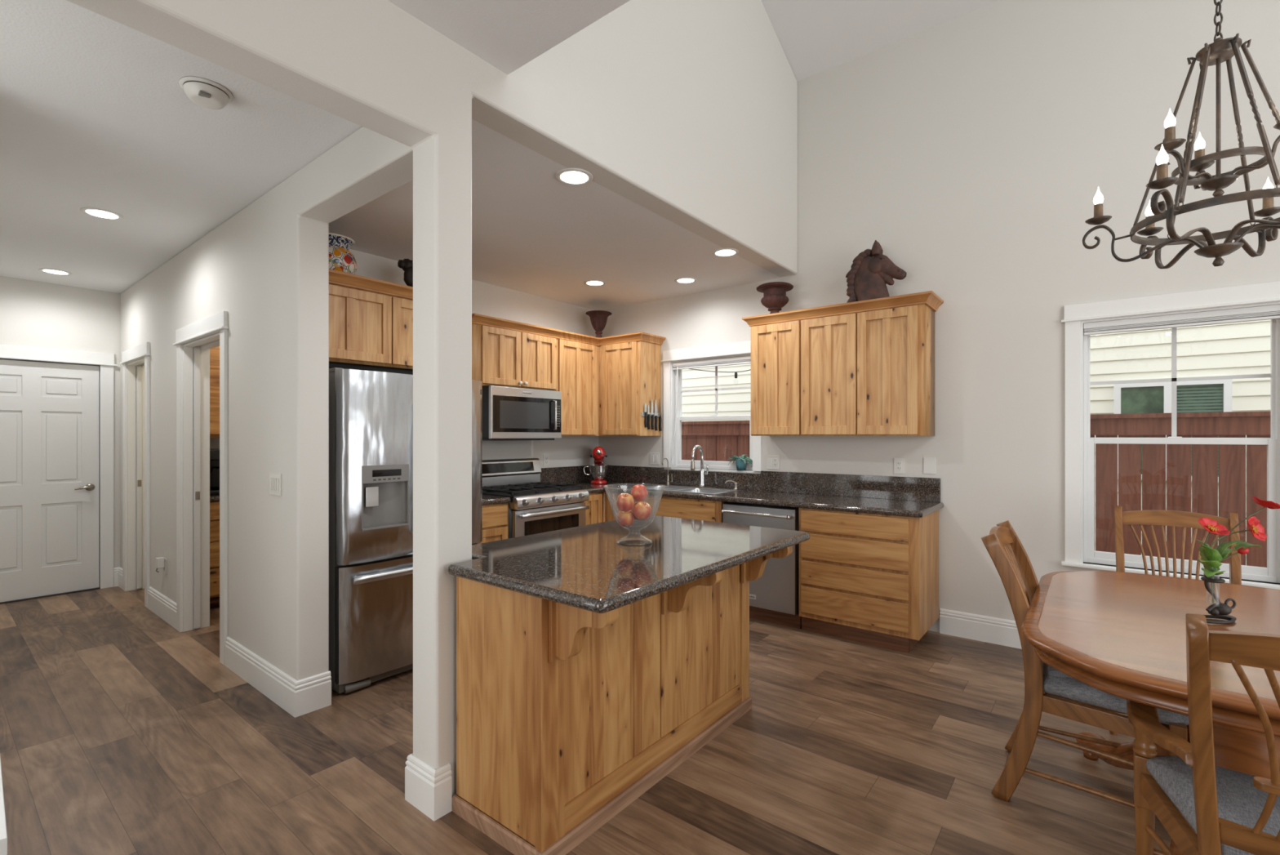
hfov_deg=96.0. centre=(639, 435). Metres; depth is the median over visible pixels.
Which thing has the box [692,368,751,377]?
string light
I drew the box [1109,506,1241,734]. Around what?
dining chair
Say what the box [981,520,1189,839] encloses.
dining chair
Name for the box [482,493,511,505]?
countertop
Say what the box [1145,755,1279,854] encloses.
cushion
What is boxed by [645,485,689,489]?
basin
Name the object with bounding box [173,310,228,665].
door frame
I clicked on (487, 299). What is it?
wall
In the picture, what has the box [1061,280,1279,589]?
window
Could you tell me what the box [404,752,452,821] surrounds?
baseboard
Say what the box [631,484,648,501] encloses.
apple
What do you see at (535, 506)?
gas range
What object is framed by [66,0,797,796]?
wall
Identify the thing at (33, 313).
wall
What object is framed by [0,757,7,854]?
baseboard
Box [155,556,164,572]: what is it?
plug adapter
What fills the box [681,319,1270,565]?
house
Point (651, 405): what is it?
kitchen knife
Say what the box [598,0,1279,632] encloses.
wall
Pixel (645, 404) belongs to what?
kitchen knife
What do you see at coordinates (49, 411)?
door
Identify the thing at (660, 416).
kitchen knife
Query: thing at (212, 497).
countertop
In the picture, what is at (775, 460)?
receptacle
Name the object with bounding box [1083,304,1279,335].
window blind
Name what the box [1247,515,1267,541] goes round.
flower
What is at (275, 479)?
switch plate
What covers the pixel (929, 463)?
blank plate
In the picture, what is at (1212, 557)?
poppy spray
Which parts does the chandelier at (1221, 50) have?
bulb, drip dish, arm, bulb, drip dish, drip dish, bulb, rod, drip dish, bulb, arm, arm, rod, arm, rod, arm, bulb, drip dish, chain, rod, dish, dish, rod, arm, arm, arm, rod, arm, rod, drip dish, bulb, drip dish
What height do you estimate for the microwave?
0.440 m
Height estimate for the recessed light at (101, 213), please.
0.008 m
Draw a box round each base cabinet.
[209,500,219,608]
[479,502,508,542]
[582,491,604,524]
[604,491,724,522]
[799,507,938,652]
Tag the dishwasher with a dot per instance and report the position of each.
(774, 597)
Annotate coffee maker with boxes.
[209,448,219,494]
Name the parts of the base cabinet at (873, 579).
drawer, drawer, drawer, drawer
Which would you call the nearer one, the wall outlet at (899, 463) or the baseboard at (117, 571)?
the wall outlet at (899, 463)
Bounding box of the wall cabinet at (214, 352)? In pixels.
[209,346,219,437]
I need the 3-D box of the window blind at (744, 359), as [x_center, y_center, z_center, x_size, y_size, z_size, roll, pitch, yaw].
[0.642,-0.203,5.245,0.847,0.988,0.071,0,0,38]
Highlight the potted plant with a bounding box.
[728,454,752,470]
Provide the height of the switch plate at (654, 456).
0.116 m
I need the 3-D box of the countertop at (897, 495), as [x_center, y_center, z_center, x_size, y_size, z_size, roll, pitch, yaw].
[0.576,0.405,4.729,3.290,0.210,0.876,0,0,38]
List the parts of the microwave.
name plate, glass, handle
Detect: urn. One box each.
[585,310,612,337]
[755,281,793,313]
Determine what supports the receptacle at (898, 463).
attached to the wall outlet at (899, 463)
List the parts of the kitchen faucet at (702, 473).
deck plate, lever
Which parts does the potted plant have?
pot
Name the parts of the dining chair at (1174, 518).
leg, post, crest rail, post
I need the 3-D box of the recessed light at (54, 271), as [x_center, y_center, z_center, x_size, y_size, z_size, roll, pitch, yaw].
[-4.699,-1.316,4.631,0.190,0.008,0.190,0,0,38]
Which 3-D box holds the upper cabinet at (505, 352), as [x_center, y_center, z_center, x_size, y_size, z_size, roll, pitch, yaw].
[-1.138,-0.674,4.924,0.364,0.544,0.911,0,0,38]
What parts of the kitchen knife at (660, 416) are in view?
blade, handle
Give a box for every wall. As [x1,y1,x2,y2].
[0,275,120,586]
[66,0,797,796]
[120,126,413,680]
[209,437,219,448]
[348,248,598,467]
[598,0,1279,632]
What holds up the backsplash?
attached to the wall at (976, 148)
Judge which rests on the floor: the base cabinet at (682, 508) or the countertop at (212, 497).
the base cabinet at (682, 508)
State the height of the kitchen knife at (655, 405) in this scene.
0.299 m
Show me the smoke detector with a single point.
(202, 94)
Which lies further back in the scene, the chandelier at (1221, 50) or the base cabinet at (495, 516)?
the base cabinet at (495, 516)
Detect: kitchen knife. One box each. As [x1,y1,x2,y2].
[644,402,647,426]
[647,404,650,429]
[650,399,653,429]
[654,399,657,430]
[658,399,662,431]
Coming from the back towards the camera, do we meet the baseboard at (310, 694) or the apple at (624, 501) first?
the baseboard at (310, 694)
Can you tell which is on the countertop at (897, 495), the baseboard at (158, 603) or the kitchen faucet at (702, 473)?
the kitchen faucet at (702, 473)
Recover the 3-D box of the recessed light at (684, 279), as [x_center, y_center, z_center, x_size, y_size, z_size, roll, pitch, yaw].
[0.389,-1.316,4.891,0.190,0.008,0.190,0,0,38]
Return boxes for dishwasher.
[720,501,800,628]
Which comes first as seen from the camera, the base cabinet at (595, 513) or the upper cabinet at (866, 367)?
the upper cabinet at (866, 367)
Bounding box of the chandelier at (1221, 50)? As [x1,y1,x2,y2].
[1082,0,1279,268]
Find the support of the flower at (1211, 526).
on the poppy spray
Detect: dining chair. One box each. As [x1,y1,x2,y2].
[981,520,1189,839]
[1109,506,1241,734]
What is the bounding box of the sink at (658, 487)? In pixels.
[631,484,742,494]
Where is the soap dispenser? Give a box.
[724,480,738,489]
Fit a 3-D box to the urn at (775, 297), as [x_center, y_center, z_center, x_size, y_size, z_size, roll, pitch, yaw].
[1.084,-1.074,4.632,0.292,0.256,0.292,0,0,38]
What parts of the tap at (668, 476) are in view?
spout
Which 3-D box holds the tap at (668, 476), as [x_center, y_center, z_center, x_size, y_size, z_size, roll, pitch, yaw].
[0.251,0.335,5.341,0.070,0.260,0.113,0,0,38]
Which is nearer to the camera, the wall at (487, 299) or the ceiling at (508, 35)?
the ceiling at (508, 35)
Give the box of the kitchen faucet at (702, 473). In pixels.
[689,444,715,488]
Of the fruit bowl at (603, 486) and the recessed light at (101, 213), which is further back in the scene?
the recessed light at (101, 213)
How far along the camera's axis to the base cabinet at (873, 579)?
3.81 m
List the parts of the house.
pane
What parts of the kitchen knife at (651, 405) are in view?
blade, handle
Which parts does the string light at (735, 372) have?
cord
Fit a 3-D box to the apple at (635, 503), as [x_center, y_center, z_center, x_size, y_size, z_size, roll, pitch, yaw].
[-0.006,0.335,2.567,0.076,0.080,0.080,0,0,4]
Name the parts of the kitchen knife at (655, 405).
blade, handle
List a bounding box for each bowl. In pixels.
[583,464,608,479]
[603,485,665,546]
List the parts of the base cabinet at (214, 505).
drawer, drawer, drawer, drawer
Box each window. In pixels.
[660,341,761,472]
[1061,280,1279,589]
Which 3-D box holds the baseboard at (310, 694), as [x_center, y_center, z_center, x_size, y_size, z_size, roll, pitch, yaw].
[-2.051,1.304,3.227,1.032,0.172,0.173,0,0,38]
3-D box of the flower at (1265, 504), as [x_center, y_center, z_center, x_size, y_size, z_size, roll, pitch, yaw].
[2.144,0.229,1.963,0.078,0.044,0.083,0,0,38]
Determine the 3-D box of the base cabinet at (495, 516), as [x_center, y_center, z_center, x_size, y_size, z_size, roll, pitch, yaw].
[-1.384,0.951,4.401,0.631,0.878,0.477,0,0,38]
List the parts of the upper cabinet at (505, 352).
door, crown, door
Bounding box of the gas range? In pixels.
[482,457,589,538]
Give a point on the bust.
(868, 275)
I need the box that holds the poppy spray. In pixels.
[1196,495,1279,603]
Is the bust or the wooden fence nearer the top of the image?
the bust
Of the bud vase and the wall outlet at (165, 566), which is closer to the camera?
the bud vase
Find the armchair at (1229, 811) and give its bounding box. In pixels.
[1126,613,1279,854]
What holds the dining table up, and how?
on the floor
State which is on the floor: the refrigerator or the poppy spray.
the refrigerator
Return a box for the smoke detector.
[178,75,232,109]
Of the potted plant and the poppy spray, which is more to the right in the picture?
the poppy spray
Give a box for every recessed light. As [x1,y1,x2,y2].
[38,267,71,275]
[80,206,124,219]
[555,168,592,185]
[583,280,605,285]
[674,276,697,283]
[711,248,738,257]
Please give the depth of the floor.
2.45 m
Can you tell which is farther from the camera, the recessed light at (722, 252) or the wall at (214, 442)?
the wall at (214, 442)
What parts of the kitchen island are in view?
panel, panel, trim, panel, rail, panel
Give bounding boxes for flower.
[1198,516,1230,535]
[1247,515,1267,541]
[1252,495,1279,509]
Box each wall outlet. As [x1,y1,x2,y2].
[163,558,166,574]
[543,453,549,466]
[766,455,779,469]
[893,457,904,473]
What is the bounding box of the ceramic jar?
[328,231,356,274]
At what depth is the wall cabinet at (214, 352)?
4.72 m
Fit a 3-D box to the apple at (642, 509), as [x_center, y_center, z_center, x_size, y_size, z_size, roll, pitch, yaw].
[0.011,0.325,2.496,0.078,0.080,0.077,0,0,-4]
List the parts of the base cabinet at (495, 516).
door, drawer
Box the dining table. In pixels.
[1020,570,1279,854]
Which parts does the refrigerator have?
door, dispenser panel, freezer drawer, door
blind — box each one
[670,355,751,466]
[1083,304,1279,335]
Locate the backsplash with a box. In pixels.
[539,465,940,502]
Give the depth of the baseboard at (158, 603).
4.37 m
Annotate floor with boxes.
[0,586,1170,854]
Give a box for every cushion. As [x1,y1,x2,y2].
[1042,662,1189,725]
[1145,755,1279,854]
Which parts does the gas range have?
control glass, knob, knob, oven door, control panel, handle, knob, knob, knob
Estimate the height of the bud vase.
0.184 m
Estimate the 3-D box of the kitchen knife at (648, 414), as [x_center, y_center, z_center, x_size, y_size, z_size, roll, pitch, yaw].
[0.082,-0.176,5.404,0.022,0.235,0.025,0,0,38]
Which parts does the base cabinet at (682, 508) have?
false drawer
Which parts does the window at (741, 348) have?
sash, sash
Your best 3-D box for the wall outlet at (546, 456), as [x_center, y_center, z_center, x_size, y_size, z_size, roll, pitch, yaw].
[-0.896,0.235,5.517,0.008,0.116,0.072,0,0,38]
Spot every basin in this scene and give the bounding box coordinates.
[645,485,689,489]
[680,488,727,493]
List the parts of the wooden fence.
rail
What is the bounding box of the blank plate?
[923,457,935,474]
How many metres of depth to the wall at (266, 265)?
3.06 m
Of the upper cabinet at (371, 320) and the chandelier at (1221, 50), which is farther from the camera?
the upper cabinet at (371, 320)
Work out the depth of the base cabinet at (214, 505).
4.58 m
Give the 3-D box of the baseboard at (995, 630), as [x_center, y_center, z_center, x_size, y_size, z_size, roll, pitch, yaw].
[3.628,1.304,2.853,3.872,0.172,0.017,0,0,38]
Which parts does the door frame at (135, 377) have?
pocket door, latch plate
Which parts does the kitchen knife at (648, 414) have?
handle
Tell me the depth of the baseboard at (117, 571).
5.30 m
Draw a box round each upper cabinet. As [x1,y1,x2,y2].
[328,268,413,374]
[471,313,560,390]
[555,329,666,435]
[742,290,943,435]
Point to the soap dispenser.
(735, 483)
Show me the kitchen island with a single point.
(566, 715)
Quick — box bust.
[845,240,906,302]
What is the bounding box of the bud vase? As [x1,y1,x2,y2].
[1200,573,1236,623]
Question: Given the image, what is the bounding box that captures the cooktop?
[482,487,583,497]
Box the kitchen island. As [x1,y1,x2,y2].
[452,546,792,854]
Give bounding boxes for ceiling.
[0,0,791,310]
[387,0,629,74]
[761,0,999,81]
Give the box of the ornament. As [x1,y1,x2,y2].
[397,258,413,286]
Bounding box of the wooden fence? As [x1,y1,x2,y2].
[681,410,1270,567]
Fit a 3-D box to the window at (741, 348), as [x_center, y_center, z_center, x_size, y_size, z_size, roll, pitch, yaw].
[0.672,-0.246,5.283,1.071,1.138,0.174,0,0,38]
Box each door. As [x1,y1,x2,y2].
[0,344,117,604]
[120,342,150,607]
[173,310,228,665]
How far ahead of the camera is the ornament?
3.92 m
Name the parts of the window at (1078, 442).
sash, sash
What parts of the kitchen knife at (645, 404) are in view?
blade, handle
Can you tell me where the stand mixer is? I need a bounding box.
[583,445,608,484]
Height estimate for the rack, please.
0.036 m
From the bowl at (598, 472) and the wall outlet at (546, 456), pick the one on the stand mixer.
the bowl at (598, 472)
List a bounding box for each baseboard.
[0,757,7,854]
[113,566,122,589]
[147,586,176,629]
[224,635,331,717]
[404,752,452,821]
[939,608,1022,648]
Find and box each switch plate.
[269,472,281,495]
[649,452,659,464]
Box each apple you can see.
[616,493,634,511]
[617,510,634,526]
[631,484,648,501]
[631,501,640,519]
[633,501,651,519]
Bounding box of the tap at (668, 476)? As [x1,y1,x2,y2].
[662,457,672,485]
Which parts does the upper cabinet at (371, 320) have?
door, crown, door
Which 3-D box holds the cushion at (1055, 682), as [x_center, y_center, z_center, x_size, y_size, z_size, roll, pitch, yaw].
[1.766,0.921,2.173,0.423,0.072,0.490,0,0,38]
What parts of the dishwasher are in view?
name plate, handle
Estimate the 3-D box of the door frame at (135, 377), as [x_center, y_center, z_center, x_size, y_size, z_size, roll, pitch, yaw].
[-4.269,0.318,4.979,0.920,2.145,0.191,0,0,38]
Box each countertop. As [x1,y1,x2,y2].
[209,493,219,501]
[447,515,809,613]
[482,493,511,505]
[539,465,943,517]
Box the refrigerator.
[328,367,482,693]
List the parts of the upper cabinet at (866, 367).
door, door, crown, door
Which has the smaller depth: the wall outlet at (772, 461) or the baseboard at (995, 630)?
the baseboard at (995, 630)
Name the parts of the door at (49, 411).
lever handle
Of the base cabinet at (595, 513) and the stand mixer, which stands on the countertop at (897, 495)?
the stand mixer
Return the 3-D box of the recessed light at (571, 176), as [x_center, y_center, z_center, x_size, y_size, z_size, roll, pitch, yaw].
[-0.335,-1.316,2.937,0.190,0.008,0.190,0,0,38]
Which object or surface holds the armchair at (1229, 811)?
on the floor
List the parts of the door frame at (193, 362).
pocket door, latch plate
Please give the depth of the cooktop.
4.65 m
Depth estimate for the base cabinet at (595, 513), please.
5.16 m
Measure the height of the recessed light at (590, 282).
0.008 m
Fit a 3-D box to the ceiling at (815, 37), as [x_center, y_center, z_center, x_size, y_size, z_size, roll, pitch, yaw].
[0.699,-3.630,0.115,5.350,1.580,8.250,0,0,38]
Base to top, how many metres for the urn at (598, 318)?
0.264 m
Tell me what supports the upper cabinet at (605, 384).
attached to the wall at (487, 299)
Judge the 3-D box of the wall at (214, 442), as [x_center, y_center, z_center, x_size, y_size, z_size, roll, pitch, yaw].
[-3.366,0.035,5.447,0.070,2.710,1.665,0,0,38]
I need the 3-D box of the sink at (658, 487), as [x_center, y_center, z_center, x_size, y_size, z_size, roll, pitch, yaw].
[0.398,0.553,5.031,0.870,0.177,0.460,0,0,38]
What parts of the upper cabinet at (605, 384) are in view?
door, crown, door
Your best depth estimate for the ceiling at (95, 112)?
3.04 m
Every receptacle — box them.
[773,457,777,466]
[896,461,901,470]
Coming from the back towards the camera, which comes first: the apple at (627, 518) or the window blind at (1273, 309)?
the window blind at (1273, 309)
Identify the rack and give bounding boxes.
[640,412,661,417]
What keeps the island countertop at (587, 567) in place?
on the kitchen island
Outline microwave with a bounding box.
[482,385,561,440]
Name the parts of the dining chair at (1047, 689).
crest rail, post, post, seat frame, leg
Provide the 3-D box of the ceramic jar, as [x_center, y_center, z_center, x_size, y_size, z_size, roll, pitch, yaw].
[-1.900,-1.080,3.555,0.276,0.268,0.276,0,0,38]
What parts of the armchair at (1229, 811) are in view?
leg, armrest, seat frame, post, crest rail, rail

